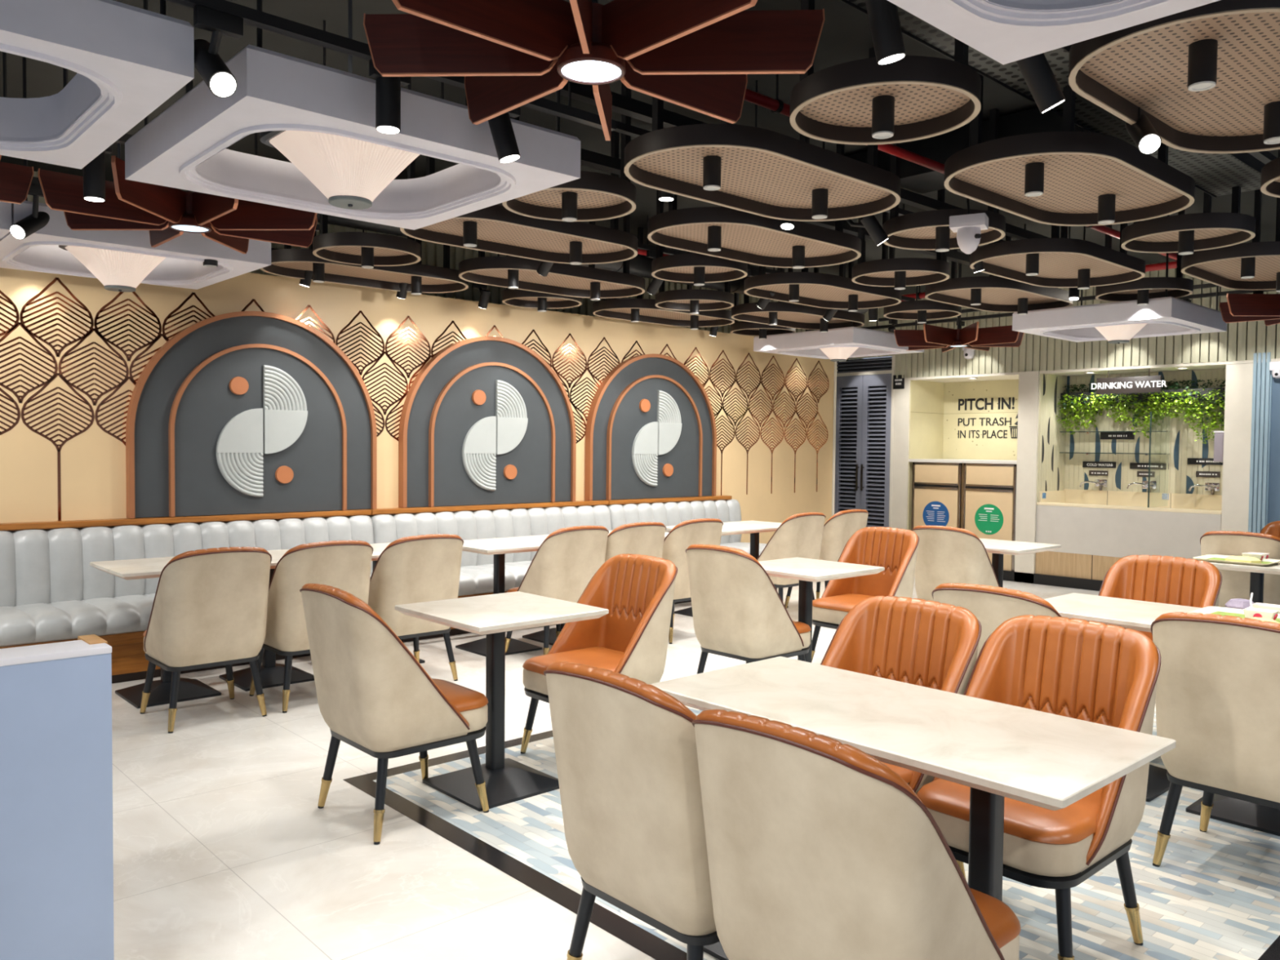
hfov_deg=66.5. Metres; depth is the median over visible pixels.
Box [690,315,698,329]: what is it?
recessed light
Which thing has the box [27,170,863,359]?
wall
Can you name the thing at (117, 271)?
pendant lamp
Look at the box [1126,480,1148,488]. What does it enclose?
water tap
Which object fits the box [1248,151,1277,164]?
cable tray
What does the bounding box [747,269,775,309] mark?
track spotlight
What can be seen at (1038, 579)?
baseboard
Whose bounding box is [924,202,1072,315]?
ceiling panel
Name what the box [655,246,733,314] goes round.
ceiling panel
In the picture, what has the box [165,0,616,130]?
track
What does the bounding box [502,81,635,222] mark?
ceiling panel
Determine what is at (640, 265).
air duct
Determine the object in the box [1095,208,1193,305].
ceiling panel
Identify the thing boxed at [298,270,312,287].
track spotlight
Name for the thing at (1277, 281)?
recessed light
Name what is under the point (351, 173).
pendant lamp
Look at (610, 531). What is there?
dining table
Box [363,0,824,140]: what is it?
lamp
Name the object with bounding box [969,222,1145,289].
ceiling panel
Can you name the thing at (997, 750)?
dining table
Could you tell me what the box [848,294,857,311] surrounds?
recessed light
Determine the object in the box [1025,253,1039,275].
downlight
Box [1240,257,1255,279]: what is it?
downlight
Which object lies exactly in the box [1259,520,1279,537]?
dining chair
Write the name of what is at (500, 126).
track spotlight
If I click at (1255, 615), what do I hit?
print
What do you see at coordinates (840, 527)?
dining chair
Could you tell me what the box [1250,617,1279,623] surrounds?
wrapper
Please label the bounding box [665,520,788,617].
dining table
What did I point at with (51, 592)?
bench
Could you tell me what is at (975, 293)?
recessed light
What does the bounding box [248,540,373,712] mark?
dining chair
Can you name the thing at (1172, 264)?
pipe
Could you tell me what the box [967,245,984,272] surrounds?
track spotlight
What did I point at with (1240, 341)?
wall
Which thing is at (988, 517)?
print
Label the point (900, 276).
downlight
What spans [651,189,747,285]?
ceiling panel
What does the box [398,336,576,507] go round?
arch panel
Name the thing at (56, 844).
wall
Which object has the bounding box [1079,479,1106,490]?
water tap
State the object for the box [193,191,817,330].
track
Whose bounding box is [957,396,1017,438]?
lettering
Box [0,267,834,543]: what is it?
wall
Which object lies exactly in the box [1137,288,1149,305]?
recessed light
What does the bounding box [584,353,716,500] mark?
arch panel
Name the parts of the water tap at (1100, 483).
spout, plate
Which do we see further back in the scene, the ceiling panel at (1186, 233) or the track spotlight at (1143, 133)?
the ceiling panel at (1186, 233)
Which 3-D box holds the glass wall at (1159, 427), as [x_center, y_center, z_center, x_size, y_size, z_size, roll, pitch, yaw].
[5.253,-0.205,9.875,0.503,0.954,0.014,-1,3,-42]
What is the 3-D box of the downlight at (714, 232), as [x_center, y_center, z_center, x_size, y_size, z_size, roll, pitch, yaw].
[0.413,-1.337,5.407,0.076,0.130,0.076,-1,3,-42]
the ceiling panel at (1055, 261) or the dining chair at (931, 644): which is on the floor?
the dining chair at (931, 644)
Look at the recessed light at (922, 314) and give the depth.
8.39 m
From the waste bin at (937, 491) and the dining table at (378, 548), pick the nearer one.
the dining table at (378, 548)
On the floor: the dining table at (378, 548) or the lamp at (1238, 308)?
the dining table at (378, 548)
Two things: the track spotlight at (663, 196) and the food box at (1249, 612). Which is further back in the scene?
the track spotlight at (663, 196)
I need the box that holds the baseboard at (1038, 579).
[1003,569,1102,591]
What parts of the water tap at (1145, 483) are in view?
plate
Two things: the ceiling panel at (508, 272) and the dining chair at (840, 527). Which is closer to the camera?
the ceiling panel at (508, 272)
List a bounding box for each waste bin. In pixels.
[911,462,964,529]
[962,462,1017,571]
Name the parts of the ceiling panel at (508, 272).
hanger post, perforated panel, hanger post, hanger post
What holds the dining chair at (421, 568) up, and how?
on the floor
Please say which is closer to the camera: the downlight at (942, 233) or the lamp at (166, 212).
the lamp at (166, 212)
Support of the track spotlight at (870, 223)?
hanging from the track at (621, 127)
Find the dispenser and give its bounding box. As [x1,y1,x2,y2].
[1213,431,1223,462]
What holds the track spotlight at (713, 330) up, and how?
hanging from the track at (601, 299)
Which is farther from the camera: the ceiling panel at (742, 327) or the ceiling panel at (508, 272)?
the ceiling panel at (742, 327)
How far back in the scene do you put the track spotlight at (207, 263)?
5.28 m
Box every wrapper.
[1225,555,1261,563]
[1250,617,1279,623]
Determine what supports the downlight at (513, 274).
attached to the ceiling panel at (508, 272)
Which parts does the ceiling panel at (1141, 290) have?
hanger post, perforated panel, hanger post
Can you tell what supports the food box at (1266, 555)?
on the dining table at (1256, 575)
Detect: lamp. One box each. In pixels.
[0,155,34,204]
[37,79,317,253]
[58,142,165,292]
[259,0,419,209]
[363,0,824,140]
[819,265,858,361]
[893,262,1024,352]
[1095,323,1146,343]
[1219,293,1279,325]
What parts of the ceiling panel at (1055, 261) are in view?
hanger post, perforated panel, hanger post, hanger post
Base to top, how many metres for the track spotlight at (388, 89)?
0.202 m
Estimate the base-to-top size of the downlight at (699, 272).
0.130 m
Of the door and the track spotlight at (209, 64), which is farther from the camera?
the door
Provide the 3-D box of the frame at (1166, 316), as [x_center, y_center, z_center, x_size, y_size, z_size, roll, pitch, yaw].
[3.935,-1.651,7.995,1.220,0.884,1.220,-1,3,-42]
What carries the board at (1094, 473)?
attached to the wall at (1240, 341)
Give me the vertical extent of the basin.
0.315 m
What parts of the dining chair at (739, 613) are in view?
leg, frame, seat, leg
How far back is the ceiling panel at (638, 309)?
8.79 m
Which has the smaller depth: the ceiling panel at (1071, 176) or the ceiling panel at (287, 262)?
the ceiling panel at (1071, 176)
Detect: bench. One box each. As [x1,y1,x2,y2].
[0,509,402,683]
[368,500,611,642]
[603,495,766,604]
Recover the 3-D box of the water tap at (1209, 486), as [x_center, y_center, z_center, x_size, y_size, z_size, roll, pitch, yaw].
[5.705,0.088,9.846,0.153,0.119,0.274,-1,3,-42]
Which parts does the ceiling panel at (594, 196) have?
hanger post, perforated panel, hanger post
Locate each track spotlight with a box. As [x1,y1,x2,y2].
[9,183,49,239]
[83,144,112,201]
[193,4,243,97]
[203,258,217,267]
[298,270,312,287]
[368,58,409,133]
[395,282,408,298]
[472,282,490,308]
[488,106,520,162]
[536,261,553,276]
[646,249,663,295]
[658,190,674,201]
[709,326,718,336]
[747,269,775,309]
[780,219,795,229]
[822,308,838,321]
[845,214,888,245]
[865,0,906,64]
[868,307,877,320]
[888,319,897,333]
[955,320,964,328]
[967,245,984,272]
[1015,53,1065,113]
[1068,287,1079,300]
[1125,106,1161,154]
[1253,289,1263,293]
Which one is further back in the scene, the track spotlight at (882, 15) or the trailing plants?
the trailing plants
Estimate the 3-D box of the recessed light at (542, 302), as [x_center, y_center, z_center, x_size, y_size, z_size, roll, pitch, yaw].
[-0.795,-1.435,7.938,0.076,0.130,0.076,-1,3,-42]
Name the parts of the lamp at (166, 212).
blade, blade, blade, blade, drop rod, blade, blade, blade, blade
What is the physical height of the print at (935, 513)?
0.274 m
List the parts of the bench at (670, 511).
rail, backrest, seat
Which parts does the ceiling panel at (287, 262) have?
hanger post, hanger post, perforated panel, hanger post, hanger post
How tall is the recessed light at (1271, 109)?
0.130 m
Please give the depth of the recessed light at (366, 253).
6.01 m
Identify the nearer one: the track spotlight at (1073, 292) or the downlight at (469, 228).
the downlight at (469, 228)
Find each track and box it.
[2,20,325,144]
[31,146,319,231]
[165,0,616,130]
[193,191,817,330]
[568,80,1070,243]
[637,240,915,301]
[860,286,1275,329]
[878,238,1253,321]
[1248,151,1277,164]
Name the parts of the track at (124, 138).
hanger rod, rail, hanger rod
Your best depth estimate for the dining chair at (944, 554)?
6.73 m
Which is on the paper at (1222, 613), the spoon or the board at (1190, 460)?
the spoon
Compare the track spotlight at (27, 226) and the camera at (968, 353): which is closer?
the track spotlight at (27, 226)
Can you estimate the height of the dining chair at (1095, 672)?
0.918 m
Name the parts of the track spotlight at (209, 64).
stem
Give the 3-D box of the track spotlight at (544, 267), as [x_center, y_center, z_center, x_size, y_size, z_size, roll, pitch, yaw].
[-0.602,-1.466,6.264,0.120,0.314,0.184,-1,3,-42]
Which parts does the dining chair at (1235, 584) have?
backrest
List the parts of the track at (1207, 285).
rail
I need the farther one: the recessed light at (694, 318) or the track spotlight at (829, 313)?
the recessed light at (694, 318)
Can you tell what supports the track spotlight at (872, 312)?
hanging from the track at (640, 246)
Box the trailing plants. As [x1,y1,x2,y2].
[1056,377,1225,444]
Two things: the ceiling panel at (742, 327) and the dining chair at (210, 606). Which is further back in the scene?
the ceiling panel at (742, 327)
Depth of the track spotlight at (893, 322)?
10.53 m
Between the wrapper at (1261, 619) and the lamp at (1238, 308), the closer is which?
the wrapper at (1261, 619)
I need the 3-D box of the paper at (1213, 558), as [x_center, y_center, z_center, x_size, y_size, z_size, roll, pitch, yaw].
[3.770,0.513,6.162,0.240,0.002,0.340,-1,3,-42]
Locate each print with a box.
[927,504,944,521]
[979,507,999,532]
[1253,613,1262,617]
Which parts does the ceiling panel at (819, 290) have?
hanger post, hanger post, perforated panel, hanger post, hanger post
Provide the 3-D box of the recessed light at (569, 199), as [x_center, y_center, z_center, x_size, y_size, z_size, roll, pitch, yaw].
[-0.341,-1.322,4.720,0.076,0.130,0.076,-1,3,-42]
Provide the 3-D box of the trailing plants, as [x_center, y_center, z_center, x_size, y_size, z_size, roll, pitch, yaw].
[5.263,-0.711,10.186,0.349,0.666,1.803,-1,3,-42]
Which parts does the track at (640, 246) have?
hanger rod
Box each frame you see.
[0,0,194,168]
[0,56,271,289]
[0,201,11,239]
[124,0,580,230]
[753,285,924,359]
[1012,214,1226,342]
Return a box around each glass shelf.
[1059,431,1172,433]
[1059,452,1171,455]
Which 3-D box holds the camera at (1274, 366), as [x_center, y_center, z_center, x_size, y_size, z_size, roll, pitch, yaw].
[5.777,-0.997,8.838,0.103,0.152,0.120,-1,3,-42]
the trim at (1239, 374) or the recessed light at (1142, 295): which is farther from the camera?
the trim at (1239, 374)
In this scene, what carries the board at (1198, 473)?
attached to the wall at (1240, 341)
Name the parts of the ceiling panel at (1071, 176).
hanger post, perforated panel, hanger post, hanger post, hanger post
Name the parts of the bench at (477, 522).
plinth rail, rail, backrest, seat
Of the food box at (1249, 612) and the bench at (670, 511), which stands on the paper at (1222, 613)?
the food box at (1249, 612)
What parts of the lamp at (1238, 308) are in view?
blade, blade, blade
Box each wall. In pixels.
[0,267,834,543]
[0,634,114,959]
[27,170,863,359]
[847,261,1279,530]
[1147,411,1170,507]
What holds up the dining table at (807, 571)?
on the floor
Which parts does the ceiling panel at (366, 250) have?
hanger post, perforated panel, hanger post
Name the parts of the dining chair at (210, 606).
leg, seat, leg, frame, backrest, leg, leg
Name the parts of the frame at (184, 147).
hanger rod, hanger rod, opening trim, hanger rod, hanger rod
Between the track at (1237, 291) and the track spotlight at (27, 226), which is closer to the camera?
the track spotlight at (27, 226)
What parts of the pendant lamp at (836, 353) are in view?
lamp shade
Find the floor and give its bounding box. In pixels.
[111,575,1279,959]
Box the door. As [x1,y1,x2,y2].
[834,356,892,527]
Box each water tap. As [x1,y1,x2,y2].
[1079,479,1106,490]
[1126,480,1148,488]
[1188,482,1219,494]
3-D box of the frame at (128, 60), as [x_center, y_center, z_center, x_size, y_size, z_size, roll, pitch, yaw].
[-2.070,-1.530,2.678,1.220,0.884,1.220,-1,3,-42]
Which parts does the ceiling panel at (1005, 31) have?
opening trim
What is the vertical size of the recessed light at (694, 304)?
0.130 m
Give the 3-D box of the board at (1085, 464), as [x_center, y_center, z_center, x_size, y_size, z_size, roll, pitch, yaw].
[5.025,-0.167,10.682,0.020,0.066,0.353,-1,3,-42]
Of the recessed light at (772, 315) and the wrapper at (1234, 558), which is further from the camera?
the recessed light at (772, 315)
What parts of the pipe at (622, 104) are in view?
hanger rod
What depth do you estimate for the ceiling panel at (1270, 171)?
4.21 m
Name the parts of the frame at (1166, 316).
hanger rod, opening trim, hanger rod, hanger rod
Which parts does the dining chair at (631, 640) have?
leg, frame, seat, backrest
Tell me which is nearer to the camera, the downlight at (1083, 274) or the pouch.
the pouch
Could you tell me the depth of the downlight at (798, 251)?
5.88 m
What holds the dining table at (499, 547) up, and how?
on the floor
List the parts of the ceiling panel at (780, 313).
hanger post, hanger post, perforated panel, hanger post, hanger post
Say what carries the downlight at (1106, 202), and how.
attached to the ceiling panel at (1071, 176)
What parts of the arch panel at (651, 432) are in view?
frame, panel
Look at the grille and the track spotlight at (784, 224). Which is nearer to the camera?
the track spotlight at (784, 224)
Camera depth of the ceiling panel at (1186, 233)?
5.34 m
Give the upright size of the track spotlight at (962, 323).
0.251 m
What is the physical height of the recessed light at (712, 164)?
0.130 m
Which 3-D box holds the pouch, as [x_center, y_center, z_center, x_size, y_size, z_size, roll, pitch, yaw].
[2.630,0.545,4.269,0.102,0.050,0.124,-1,2,-32]
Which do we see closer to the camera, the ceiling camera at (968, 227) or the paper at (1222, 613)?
the paper at (1222, 613)
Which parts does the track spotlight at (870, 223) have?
stem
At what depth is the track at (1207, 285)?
9.05 m
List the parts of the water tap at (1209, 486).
spout, plate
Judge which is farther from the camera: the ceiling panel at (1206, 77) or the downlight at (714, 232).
the downlight at (714, 232)
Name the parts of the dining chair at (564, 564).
leg, seat, leg, leg, backrest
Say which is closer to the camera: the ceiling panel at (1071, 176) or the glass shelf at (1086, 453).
the ceiling panel at (1071, 176)
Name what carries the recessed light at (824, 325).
attached to the ceiling panel at (780, 313)
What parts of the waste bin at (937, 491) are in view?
door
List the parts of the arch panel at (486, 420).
frame, panel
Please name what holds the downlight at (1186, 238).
attached to the ceiling panel at (1186, 233)
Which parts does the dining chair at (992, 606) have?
backrest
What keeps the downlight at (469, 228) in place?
attached to the ceiling panel at (495, 228)
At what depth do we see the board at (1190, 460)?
9.91 m
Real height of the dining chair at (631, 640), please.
0.918 m
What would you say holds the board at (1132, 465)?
attached to the wall at (1240, 341)
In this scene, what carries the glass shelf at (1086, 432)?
attached to the wall at (1240, 341)
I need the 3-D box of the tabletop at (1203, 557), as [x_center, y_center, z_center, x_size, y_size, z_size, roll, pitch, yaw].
[3.770,0.508,6.162,0.324,0.019,0.424,-1,3,-42]
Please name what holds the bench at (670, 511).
on the floor
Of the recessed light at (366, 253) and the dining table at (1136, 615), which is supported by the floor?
the dining table at (1136, 615)
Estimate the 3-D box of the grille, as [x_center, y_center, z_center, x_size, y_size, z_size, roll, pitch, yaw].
[2.796,-1.429,12.187,0.036,0.150,0.840,-1,3,-42]
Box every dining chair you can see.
[139,546,271,733]
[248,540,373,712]
[299,583,488,844]
[368,533,463,680]
[505,525,608,654]
[520,554,677,753]
[543,661,719,959]
[604,521,666,561]
[662,518,723,644]
[685,544,811,674]
[691,709,1021,959]
[756,512,826,600]
[784,509,868,608]
[811,526,919,662]
[820,595,981,879]
[911,525,999,600]
[916,614,1160,959]
[931,582,1061,657]
[1097,555,1222,703]
[1151,612,1279,866]
[1200,530,1279,607]
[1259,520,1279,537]
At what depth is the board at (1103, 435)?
10.53 m
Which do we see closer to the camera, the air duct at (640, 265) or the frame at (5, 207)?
the frame at (5, 207)
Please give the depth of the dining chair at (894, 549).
6.50 m
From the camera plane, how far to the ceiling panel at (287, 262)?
6.87 m
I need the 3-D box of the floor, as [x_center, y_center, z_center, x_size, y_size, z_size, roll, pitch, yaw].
[1.551,1.346,4.117,14.800,0.062,11.900,-1,3,-42]
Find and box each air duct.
[316,213,868,313]
[846,106,1089,194]
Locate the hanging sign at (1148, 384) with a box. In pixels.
[1091,368,1166,394]
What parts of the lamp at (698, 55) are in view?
blade, blade, blade, blade, blade, blade, blade, blade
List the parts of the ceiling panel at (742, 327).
hanger post, perforated panel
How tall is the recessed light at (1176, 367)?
0.011 m
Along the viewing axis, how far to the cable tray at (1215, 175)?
4.22 m
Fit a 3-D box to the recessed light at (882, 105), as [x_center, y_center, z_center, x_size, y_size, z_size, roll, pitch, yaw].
[0.848,-1.265,3.403,0.076,0.130,0.076,-1,3,-42]
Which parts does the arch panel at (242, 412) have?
frame, panel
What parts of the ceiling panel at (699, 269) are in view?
hanger post, perforated panel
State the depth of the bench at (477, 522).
7.96 m
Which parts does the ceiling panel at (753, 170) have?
hanger post, hanger post, perforated panel, hanger post, hanger post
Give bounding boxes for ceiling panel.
[259,231,468,294]
[312,159,421,268]
[400,99,637,265]
[458,213,644,300]
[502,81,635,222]
[502,255,582,311]
[592,226,734,329]
[624,46,900,221]
[647,111,861,268]
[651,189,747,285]
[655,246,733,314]
[730,267,795,339]
[731,260,864,332]
[743,212,901,311]
[789,0,981,145]
[851,188,950,289]
[882,108,1005,252]
[883,245,961,323]
[887,0,1219,64]
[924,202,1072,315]
[944,72,1195,226]
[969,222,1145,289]
[1068,0,1279,153]
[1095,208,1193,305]
[1120,186,1255,254]
[1181,149,1279,292]
[1260,157,1279,197]
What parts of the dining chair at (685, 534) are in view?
leg, frame, backrest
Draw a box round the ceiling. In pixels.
[0,0,1278,294]
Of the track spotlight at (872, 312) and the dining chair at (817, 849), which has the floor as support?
the dining chair at (817, 849)
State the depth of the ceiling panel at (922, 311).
8.39 m
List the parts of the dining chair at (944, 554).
backrest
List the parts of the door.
handle, handle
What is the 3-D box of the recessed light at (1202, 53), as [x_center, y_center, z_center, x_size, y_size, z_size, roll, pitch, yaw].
[1.683,-1.240,2.920,0.076,0.130,0.076,-1,3,-42]
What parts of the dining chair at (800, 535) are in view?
leg, frame, backrest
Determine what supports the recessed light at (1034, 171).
attached to the ceiling panel at (1071, 176)
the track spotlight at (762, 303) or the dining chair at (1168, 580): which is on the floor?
the dining chair at (1168, 580)
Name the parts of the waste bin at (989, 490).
door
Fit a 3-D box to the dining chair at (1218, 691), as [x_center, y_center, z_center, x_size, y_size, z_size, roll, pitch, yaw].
[2.112,0.892,3.350,0.626,0.918,0.540,-1,3,-42]
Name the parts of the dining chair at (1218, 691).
leg, leg, backrest, frame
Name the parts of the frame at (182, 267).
hanger rod, opening trim, hanger rod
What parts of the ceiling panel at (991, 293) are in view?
hanger post, perforated panel, hanger post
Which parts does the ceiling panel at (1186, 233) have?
perforated panel, hanger post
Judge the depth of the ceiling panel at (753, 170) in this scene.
4.29 m
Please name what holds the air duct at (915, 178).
hanging from the ceiling
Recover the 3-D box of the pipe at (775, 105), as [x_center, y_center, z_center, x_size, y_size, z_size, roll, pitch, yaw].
[1.852,-1.867,5.568,8.300,0.330,0.060,-1,3,-42]
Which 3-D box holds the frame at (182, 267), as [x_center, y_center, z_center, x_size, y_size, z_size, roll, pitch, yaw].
[-2.906,-1.633,5.447,1.220,0.884,1.220,-1,3,-42]
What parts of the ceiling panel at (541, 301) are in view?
perforated panel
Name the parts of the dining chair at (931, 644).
seat, backrest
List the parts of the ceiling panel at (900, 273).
hanger post, perforated panel, hanger post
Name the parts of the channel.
hanger rod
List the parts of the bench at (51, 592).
plinth rail, rail, seat, backrest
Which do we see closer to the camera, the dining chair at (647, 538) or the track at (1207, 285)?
the dining chair at (647, 538)
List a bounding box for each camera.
[949,120,988,253]
[962,346,975,359]
[1269,360,1279,378]
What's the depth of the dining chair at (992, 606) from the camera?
3.77 m
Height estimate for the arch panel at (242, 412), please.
1.418 m
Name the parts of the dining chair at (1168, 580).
backrest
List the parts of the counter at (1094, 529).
wood panel, panel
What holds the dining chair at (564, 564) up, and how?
on the floor
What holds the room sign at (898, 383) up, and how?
attached to the wall at (1240, 341)
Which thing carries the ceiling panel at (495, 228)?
hanging from the ceiling
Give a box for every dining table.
[89,549,314,708]
[369,542,425,663]
[394,591,608,811]
[455,534,565,656]
[608,530,669,538]
[650,656,1176,959]
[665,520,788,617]
[759,557,884,662]
[978,537,1061,587]
[1044,592,1279,835]
[1193,554,1279,603]
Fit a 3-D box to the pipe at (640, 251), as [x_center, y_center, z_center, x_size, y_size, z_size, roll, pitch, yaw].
[0.643,-1.974,8.375,6.300,0.330,0.060,-1,3,-42]
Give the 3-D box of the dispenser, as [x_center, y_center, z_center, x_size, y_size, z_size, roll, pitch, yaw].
[5.569,-0.319,9.336,0.184,0.296,0.102,-1,3,-42]
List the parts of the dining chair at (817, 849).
backrest, seat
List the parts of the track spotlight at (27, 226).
stem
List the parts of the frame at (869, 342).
opening trim, hanger rod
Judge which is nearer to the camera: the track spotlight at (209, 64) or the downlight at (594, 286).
the track spotlight at (209, 64)
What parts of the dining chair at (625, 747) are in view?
leg, backrest, frame, leg, seat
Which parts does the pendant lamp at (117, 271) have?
lamp frame, lamp shade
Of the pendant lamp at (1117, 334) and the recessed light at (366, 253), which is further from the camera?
the pendant lamp at (1117, 334)
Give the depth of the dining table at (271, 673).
5.55 m
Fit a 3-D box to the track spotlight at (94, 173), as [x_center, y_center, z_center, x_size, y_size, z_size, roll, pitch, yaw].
[-2.073,-1.183,3.706,0.120,0.236,0.074,-1,3,-42]
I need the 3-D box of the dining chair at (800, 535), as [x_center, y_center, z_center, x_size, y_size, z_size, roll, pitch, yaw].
[1.192,0.716,8.266,0.540,0.918,0.626,-1,3,-42]
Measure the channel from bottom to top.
0.320 m
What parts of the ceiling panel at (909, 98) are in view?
hanger post, perforated panel, hanger post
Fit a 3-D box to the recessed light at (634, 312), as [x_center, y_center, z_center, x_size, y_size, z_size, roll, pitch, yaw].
[-0.042,-1.448,8.544,0.076,0.130,0.076,-1,3,-42]
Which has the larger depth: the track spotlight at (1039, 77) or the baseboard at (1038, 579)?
the baseboard at (1038, 579)
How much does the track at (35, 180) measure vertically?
0.656 m
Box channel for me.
[440,81,969,266]
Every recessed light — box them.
[312,262,324,283]
[360,246,373,268]
[410,275,422,294]
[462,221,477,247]
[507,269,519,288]
[537,297,546,311]
[561,191,577,222]
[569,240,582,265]
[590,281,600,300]
[631,308,639,322]
[689,300,698,314]
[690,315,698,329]
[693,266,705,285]
[702,155,721,191]
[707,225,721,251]
[759,328,766,339]
[768,311,777,325]
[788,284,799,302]
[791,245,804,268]
[811,188,828,219]
[819,318,828,332]
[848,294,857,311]
[871,94,894,138]
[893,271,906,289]
[917,310,926,323]
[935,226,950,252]
[970,288,981,305]
[1017,297,1027,315]
[1024,161,1044,196]
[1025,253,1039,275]
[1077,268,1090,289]
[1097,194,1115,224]
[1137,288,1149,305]
[1176,367,1189,368]
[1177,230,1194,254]
[1187,39,1217,91]
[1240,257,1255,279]
[1262,101,1279,144]
[1275,271,1279,292]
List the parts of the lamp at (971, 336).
blade, blade, blade, blade, drop rod, blade, blade, blade, blade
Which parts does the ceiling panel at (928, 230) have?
hanger post, perforated panel, hanger post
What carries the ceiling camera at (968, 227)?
hanging from the ceiling
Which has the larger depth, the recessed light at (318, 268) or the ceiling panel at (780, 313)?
the ceiling panel at (780, 313)
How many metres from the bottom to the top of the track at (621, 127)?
0.456 m
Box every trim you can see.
[831,361,836,515]
[836,354,1279,583]
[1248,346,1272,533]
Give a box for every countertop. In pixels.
[908,458,1017,464]
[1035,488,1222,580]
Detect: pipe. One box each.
[553,81,1085,239]
[637,214,905,301]
[743,74,1177,261]
[901,261,1177,299]
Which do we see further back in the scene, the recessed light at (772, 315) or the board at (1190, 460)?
the board at (1190, 460)
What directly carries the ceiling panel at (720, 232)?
hanging from the ceiling
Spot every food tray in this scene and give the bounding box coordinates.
[1190,606,1279,617]
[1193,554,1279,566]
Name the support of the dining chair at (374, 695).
on the floor
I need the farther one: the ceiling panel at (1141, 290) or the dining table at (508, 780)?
the ceiling panel at (1141, 290)
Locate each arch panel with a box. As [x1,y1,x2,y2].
[125,311,377,518]
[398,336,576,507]
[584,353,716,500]
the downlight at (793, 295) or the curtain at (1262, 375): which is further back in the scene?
the curtain at (1262, 375)
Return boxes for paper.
[1206,557,1271,564]
[1209,611,1279,622]
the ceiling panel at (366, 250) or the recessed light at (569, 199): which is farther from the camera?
the ceiling panel at (366, 250)
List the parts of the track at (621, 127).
hanger rod, hanger rod, rail, hanger rod, hanger rod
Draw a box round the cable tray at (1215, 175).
[839,0,1265,198]
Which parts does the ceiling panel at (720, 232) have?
hanger post, perforated panel, hanger post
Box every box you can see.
[1241,552,1264,561]
[1243,607,1279,620]
[1248,551,1269,559]
[1252,602,1279,613]
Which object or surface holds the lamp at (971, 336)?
hanging from the ceiling
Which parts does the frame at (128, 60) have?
opening trim, hanger rod, hanger rod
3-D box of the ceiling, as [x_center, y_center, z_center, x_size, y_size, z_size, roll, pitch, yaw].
[1.552,-2.033,4.040,14.800,0.100,12.000,-1,3,-42]
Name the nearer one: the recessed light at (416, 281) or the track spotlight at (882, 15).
the track spotlight at (882, 15)
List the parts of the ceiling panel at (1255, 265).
hanger post, perforated panel, hanger post, hanger post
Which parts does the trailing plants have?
stem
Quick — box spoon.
[1248,592,1253,608]
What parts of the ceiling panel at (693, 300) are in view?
hanger post, perforated panel, hanger post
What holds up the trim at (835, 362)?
attached to the wall at (74, 351)
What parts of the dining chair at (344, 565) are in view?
leg, seat, frame, leg, backrest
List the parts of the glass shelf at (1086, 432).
glass pane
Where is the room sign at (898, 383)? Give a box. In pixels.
[893,374,904,389]
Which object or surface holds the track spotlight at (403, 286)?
hanging from the track at (601, 299)
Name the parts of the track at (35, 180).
rail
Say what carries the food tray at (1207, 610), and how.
on the dining table at (1136, 615)
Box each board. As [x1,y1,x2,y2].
[1082,461,1115,467]
[1088,470,1107,475]
[1100,432,1134,439]
[1129,462,1148,469]
[1137,471,1148,476]
[1186,457,1222,465]
[1195,471,1220,477]
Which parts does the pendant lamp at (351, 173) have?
lamp frame, lamp shade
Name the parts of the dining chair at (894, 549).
leg, frame, seat, backrest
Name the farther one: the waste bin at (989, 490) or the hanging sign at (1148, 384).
the waste bin at (989, 490)
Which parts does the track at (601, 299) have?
rail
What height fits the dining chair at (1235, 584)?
0.918 m
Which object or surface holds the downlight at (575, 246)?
attached to the ceiling panel at (495, 228)
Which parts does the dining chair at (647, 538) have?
backrest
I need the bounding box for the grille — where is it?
[836,357,892,373]
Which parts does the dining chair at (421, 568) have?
leg, backrest, frame, leg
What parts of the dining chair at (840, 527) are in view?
leg, leg, backrest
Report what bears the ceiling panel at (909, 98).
hanging from the ceiling
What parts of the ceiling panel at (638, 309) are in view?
hanger post, perforated panel, hanger post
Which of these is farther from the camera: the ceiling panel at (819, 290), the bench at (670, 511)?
the bench at (670, 511)
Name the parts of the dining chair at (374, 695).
leg, leg, backrest, frame, leg, seat, leg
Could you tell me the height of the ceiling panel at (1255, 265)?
0.768 m
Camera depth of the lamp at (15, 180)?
4.05 m
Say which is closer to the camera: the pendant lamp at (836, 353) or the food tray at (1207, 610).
the food tray at (1207, 610)
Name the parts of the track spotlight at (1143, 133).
stem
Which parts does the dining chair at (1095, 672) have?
seat, frame, backrest, leg, leg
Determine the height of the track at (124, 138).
0.706 m
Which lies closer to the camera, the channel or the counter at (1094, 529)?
the channel
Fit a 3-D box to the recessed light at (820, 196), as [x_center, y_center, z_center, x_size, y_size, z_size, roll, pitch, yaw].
[0.851,-1.306,4.617,0.076,0.130,0.076,-1,3,-42]
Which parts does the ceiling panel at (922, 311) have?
hanger post, perforated panel, hanger post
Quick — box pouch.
[1225,598,1253,609]
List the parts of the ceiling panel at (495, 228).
hanger post, perforated panel, hanger post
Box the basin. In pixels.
[1039,488,1222,511]
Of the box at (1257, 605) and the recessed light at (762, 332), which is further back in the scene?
the recessed light at (762, 332)

